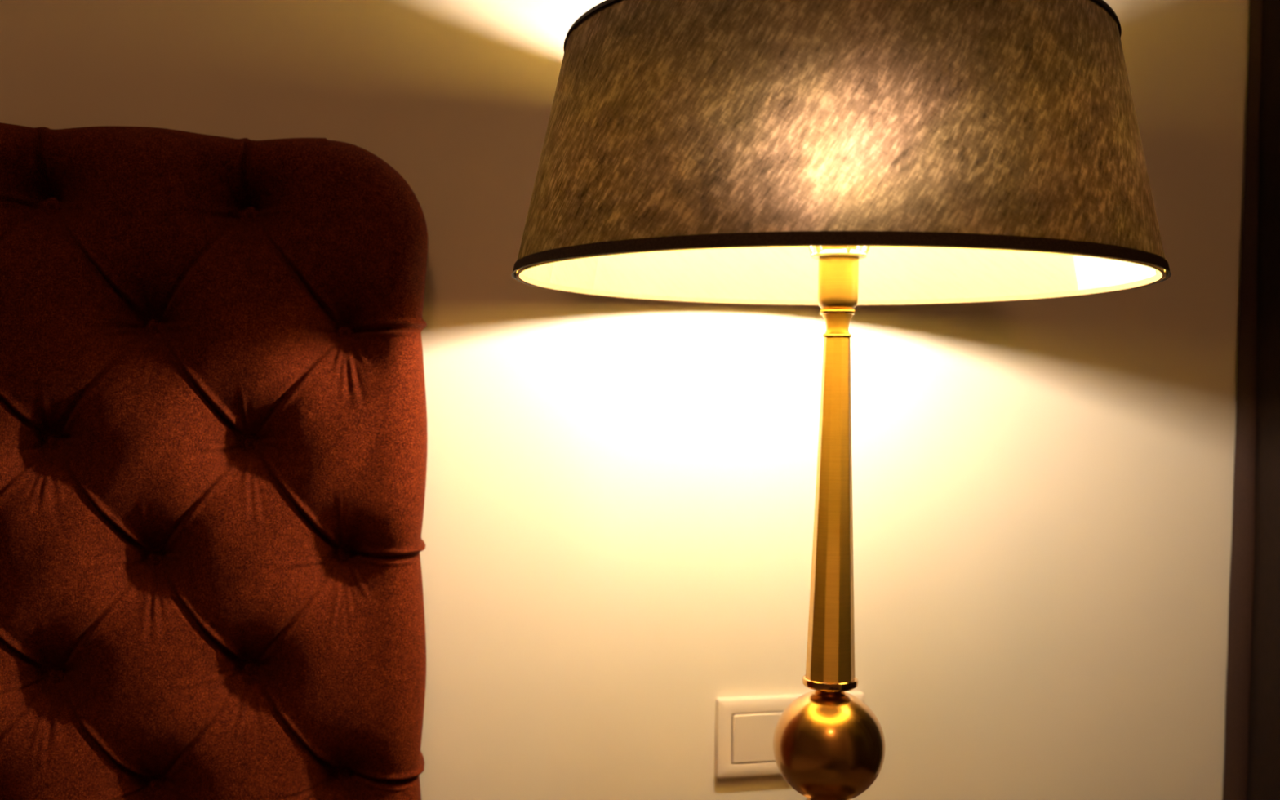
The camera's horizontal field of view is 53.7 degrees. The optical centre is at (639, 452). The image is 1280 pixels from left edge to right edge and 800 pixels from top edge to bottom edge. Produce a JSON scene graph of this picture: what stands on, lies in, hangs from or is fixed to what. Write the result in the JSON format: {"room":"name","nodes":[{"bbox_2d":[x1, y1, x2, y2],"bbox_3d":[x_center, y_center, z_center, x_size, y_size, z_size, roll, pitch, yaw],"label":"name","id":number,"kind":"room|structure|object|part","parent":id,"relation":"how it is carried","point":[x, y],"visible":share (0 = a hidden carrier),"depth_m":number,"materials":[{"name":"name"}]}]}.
{"room":"bedroom","nodes":[
{"label":"bedroom","id":0,"kind":"room"},
{"bbox_2d":[0,0,1249,799],"bbox_3d":[-1.106,-0.376,0.780,3.800,2.550,0.100,0,3,-13],"label":"wall","id":1,"kind":"structure","parent":0,"point":[618,525],"depth_m":1.03,"materials":[{"name":"beige paint"}]},
{"bbox_2d":[714,691,865,778],"bbox_3d":[0.126,0.234,1.047,0.129,0.066,0.010,0,3,-13],"label":"light switch","id":2,"kind":"object","parent":1,"relation":"attached to","point":[745,726],"visible":0.45,"depth_m":1.03,"materials":[{"name":"beige plastic"}]},
{"bbox_3d":[-0.742,1.026,-0.762,3.800,0.100,3.400,0,3,-13],"label":"floor","id":3,"kind":"structure","parent":0,"visible":0},
{"bbox_2d":[0,122,427,799],"bbox_3d":[-0.948,0.338,0.756,1.620,1.130,0.087,0,3,-13],"label":"headboard","id":4,"kind":"object","parent":3,"relation":"on","point":[214,428],"visible":1,"depth_m":0.87,"materials":[{"name":"red fabric"}]},
{"bbox_3d":[0.132,0.616,0.837,0.380,0.595,0.418,0,3,-13],"label":"bedside table","id":5,"kind":"object","parent":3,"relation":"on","visible":0},
{"bbox_2d":[511,0,1171,799],"bbox_3d":[0.119,0.031,0.813,0.403,0.576,0.403,0,3,-13],"label":"table lamp","id":6,"kind":"object","parent":5,"relation":"on","point":[835,156],"visible":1,"depth_m":0.65,"materials":[{"name":"fabric"}]},
{"bbox_3d":[0.039,-0.190,0.832,0.155,0.123,0.003,2,3,18],"label":"fitter arm","id":7,"kind":"part","parent":6,"relation":"part of","materials":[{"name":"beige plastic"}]},
{"bbox_3d":[0.125,0.036,0.814,0.031,0.220,0.032,0,3,-13],"label":"stem","id":8,"kind":"part","parent":6,"relation":"part of","materials":[{"name":"gold metal"}]},
{"bbox_3d":[0.122,-0.183,0.804,0.400,0.145,0.400,0,3,-13],"label":"lamp shade","id":9,"kind":"part","parent":6,"relation":"part of","materials":[{"name":"brown fabric"}]},
{"bbox_3d":[0.121,-0.112,0.807,0.403,0.007,0.403,0,3,-13],"label":"trim","id":10,"kind":"part","parent":6,"relation":"part of","materials":[{"name":"fabric"}]},
{"bbox_3d":[0.122,-0.253,0.800,0.341,0.007,0.341,0,3,-13],"label":"trim","id":11,"kind":"part","parent":6,"relation":"part of","materials":[{"name":"fabric"}]},
{"bbox_3d":[0.143,-0.184,0.715,0.004,0.126,0.149,0,3,-9],"label":"fitter arm","id":12,"kind":"part","parent":6,"relation":"part of","materials":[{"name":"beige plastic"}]},
{"bbox_3d":[1.075,-0.293,-0.395,0.100,2.550,3.200,0,3,-13],"label":"wall","id":13,"kind":"structure","parent":0,"visible":0},
{"bbox_3d":[0.783,-1.498,0.439,0.088,0.035,1.290,0,3,-13],"label":"curtain rod","id":14,"kind":"object","parent":13,"relation":"attached to","visible":0},
{"bbox_2d":[1222,0,1279,799],"bbox_3d":[0.727,-0.280,0.505,0.076,2.408,1.279,0,3,-14],"label":"curtain","id":15,"kind":"object","parent":14,"relation":"hanging from","point":[1251,764],"visible":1,"depth_m":1.12,"materials":[{"name":"brown fabric"}]},
{"bbox_3d":[0.729,-0.280,0.501,0.072,2.408,1.271,0,3,-14],"label":"panel","id":16,"kind":"part","parent":15,"relation":"part of","materials":[{"name":"brown fabric"}]}
]}

